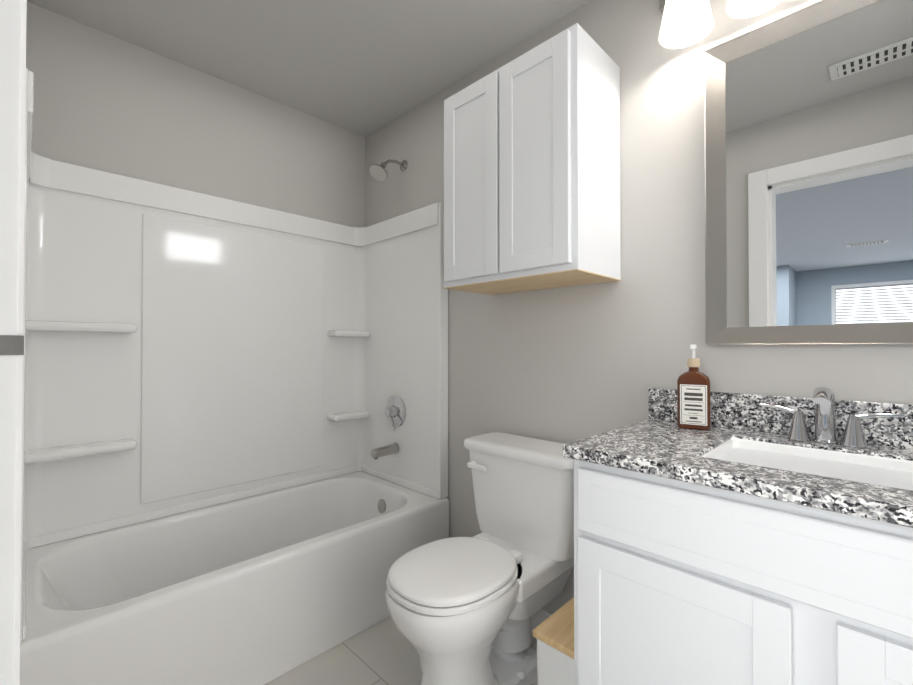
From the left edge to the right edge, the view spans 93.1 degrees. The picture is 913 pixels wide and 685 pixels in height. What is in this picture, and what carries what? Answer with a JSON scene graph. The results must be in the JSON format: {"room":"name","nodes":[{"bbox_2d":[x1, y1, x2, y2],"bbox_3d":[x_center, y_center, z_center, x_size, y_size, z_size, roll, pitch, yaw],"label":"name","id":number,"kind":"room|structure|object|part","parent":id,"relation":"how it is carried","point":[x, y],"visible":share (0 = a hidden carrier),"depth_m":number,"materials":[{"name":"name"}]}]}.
{"room":"bathroom","nodes":[
{"label":"bathroom","id":0,"kind":"room"},
{"bbox_2d":[26,2,364,227],"bbox_3d":[-1.183,-0.051,2.116,0.120,2.440,1.640,-1,-1,45],"label":"wall","id":1,"kind":"structure","parent":0,"point":[105,102],"depth_m":1.96,"materials":[{"name":"grey paint"}]},
{"bbox_2d":[27,0,589,136],"bbox_3d":[0.001,-1.312,1.037,3.340,0.060,1.760,-1,-1,45],"label":"ceiling","id":2,"kind":"structure","parent":0,"point":[364,68],"depth_m":1.82,"materials":[{"name":"grey paint"}]},
{"bbox_2d":[264,616,536,684],"bbox_3d":[0.001,1.188,1.011,3.340,0.060,1.760,-1,-1,45],"label":"floor","id":3,"kind":"structure","parent":0,"point":[383,652],"depth_m":1.57,"materials":[{"name":"tile"}]},
{"bbox_2d":[20,68,449,684],"bbox_3d":[-0.826,0.075,1.846,0.761,2.180,1.516,-1,-1,45],"label":"bathtub","id":4,"kind":"object","parent":3,"relation":"on","point":[234,442],"visible":0.85,"depth_m":1.85,"materials":[{"name":"white plastic"}]},
{"bbox_2d":[378,499,385,512],"bbox_3d":[-0.476,0.954,2.186,0.072,0.261,0.258,-1,-1,45],"label":"overflow drain","id":5,"kind":"object","parent":4,"relation":"in","point":[381,502],"depth_m":2.26,"materials":[{"name":"silver metal"}]},
{"bbox_2d":[371,443,398,459],"bbox_3d":[-0.380,0.574,2.287,0.060,0.066,0.152,-1,-1,45],"label":"tub spout","id":6,"kind":"object","parent":4,"relation":"in","point":[392,449],"depth_m":2.28,"materials":[{"name":"silver metal"}]},
{"bbox_2d":[384,395,405,430],"bbox_3d":[-0.350,0.374,2.320,0.172,0.178,0.064,-1,-1,45],"label":"handle","id":7,"kind":"object","parent":4,"relation":"in","point":[395,405],"depth_m":2.31,"materials":[{"name":"silver metal"}]},
{"bbox_2d":[385,432,573,684],"bbox_3d":[0.091,0.770,1.460,0.494,0.782,0.723,-1,-1,45],"label":"toilet","id":8,"kind":"object","parent":3,"relation":"on","point":[462,610],"visible":0.96,"depth_m":1.43,"materials":[{"name":"white ceramic"}]},
{"bbox_3d":[-0.001,0.715,1.368,0.352,0.049,0.444,-1,-1,45],"label":"seat","id":9,"kind":"part","parent":8,"relation":"part of","materials":[{"name":"white plastic"}]},
{"bbox_3d":[0.263,0.562,1.636,0.494,0.361,0.234,-1,-1,45],"label":"tank","id":10,"kind":"part","parent":8,"relation":"part of","materials":[{"name":"white ceramic"}]},
{"bbox_2d":[533,597,573,684],"bbox_3d":[0.367,0.993,1.277,0.166,0.332,0.258,-1,-1,45],"label":"trash bin","id":11,"kind":"object","parent":3,"relation":"on","point":[553,633],"visible":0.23,"depth_m":1.22,"materials":[{"name":"white wood"}]},
{"bbox_2d":[563,387,912,684],"bbox_3d":[0.785,0.630,0.913,0.936,1.050,0.557,-1,-1,45],"label":"bathroom vanity","id":12,"kind":"object","parent":3,"relation":"on","point":[752,539],"visible":1,"depth_m":0.86,"materials":[{"name":"white paint"}]},
{"bbox_2d":[563,388,912,527],"bbox_3d":[0.785,0.211,0.918,0.936,0.132,0.557,-1,-1,45],"label":"countertop","id":13,"kind":"structure","parent":12,"relation":"on","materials":[{"name":"stone"}]},
{"bbox_2d":[677,345,710,429],"bbox_3d":[0.689,0.128,1.258,0.089,0.243,0.074,-1,-1,45],"label":"soap bottle","id":14,"kind":"object","parent":13,"relation":"on","point":[693,398],"visible":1,"depth_m":1.24,"materials":[{"name":"orange glass"}]},
{"bbox_2d":[701,437,912,471],"bbox_3d":[0.788,0.321,0.901,0.443,0.141,0.318,-1,-1,45],"label":"sink","id":15,"kind":"object","parent":13,"relation":"in","point":[760,452],"depth_m":1.01,"materials":[{"name":"white ceramic"}]},
{"bbox_2d":[759,387,904,447],"bbox_3d":[0.887,0.177,1.045,0.275,0.141,0.133,-1,-1,45],"label":"faucet","id":16,"kind":"object","parent":13,"relation":"on","point":[798,436],"depth_m":1.06,"materials":[{"name":"silver metal"}]},
{"bbox_2d":[365,0,912,614],"bbox_3d":[0.579,-0.056,1.606,3.340,2.440,0.120,-1,-1,45],"label":"wall","id":17,"kind":"structure","parent":0,"point":[569,364],"depth_m":1.51,"materials":[{"name":"grey paint"}]},
{"bbox_2d":[444,23,620,294],"bbox_3d":[0.256,-0.593,1.620,0.590,0.756,0.317,-1,-1,45],"label":"upper cabinet","id":18,"kind":"object","parent":17,"relation":"attached to","point":[531,169],"visible":1,"depth_m":1.45,"materials":[{"name":"white paint"}]},
{"bbox_2d":[531,609,550,628],"bbox_3d":[0.314,1.120,1.763,0.955,0.090,0.014,-1,-1,45],"label":"baseboard","id":19,"kind":"structure","parent":17,"relation":"attached to","point":[539,616],"depth_m":1.74,"materials":[{"name":"white"}]},
{"bbox_2d":[659,0,781,48],"bbox_3d":[0.819,-1.052,1.174,0.560,0.247,0.164,-1,-1,45],"label":"sconce","id":20,"kind":"object","parent":17,"relation":"attached to","point":[685,23],"visible":0.98,"depth_m":1.27,"materials":[{"name":"white glass"}]},
{"bbox_3d":[0.685,-1.002,1.294,0.146,0.150,0.146,-1,-1,45],"label":"lamp shade","id":21,"kind":"part","parent":20,"relation":"part of","materials":[{"name":"white glass"}]},
{"bbox_3d":[0.813,-1.004,1.167,0.146,0.150,0.146,-1,-1,45],"label":"lamp shade","id":22,"kind":"part","parent":20,"relation":"part of","materials":[{"name":"white glass"}]},
{"bbox_2d":[704,0,912,343],"bbox_3d":[0.977,-0.441,1.106,0.605,0.890,0.029,-1,-1,45],"label":"mirror","id":23,"kind":"object","parent":17,"relation":"attached to","point":[808,111],"visible":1,"depth_m":1.15,"materials":[{"name":"silver glass"}]},
{"bbox_3d":[-0.577,-0.068,0.443,3.100,2.440,0.120,-1,-1,45],"label":"wall","id":24,"kind":"structure","parent":0,"visible":0},
{"bbox_2d":[0,0,26,684],"bbox_3d":[-0.084,0.072,-0.028,1.040,2.150,0.160,-1,-1,45],"label":"door frame","id":25,"kind":"structure","parent":24,"relation":"attached to","point":[12,93],"depth_m":0.33,"materials":[{"name":"white"}]}
]}

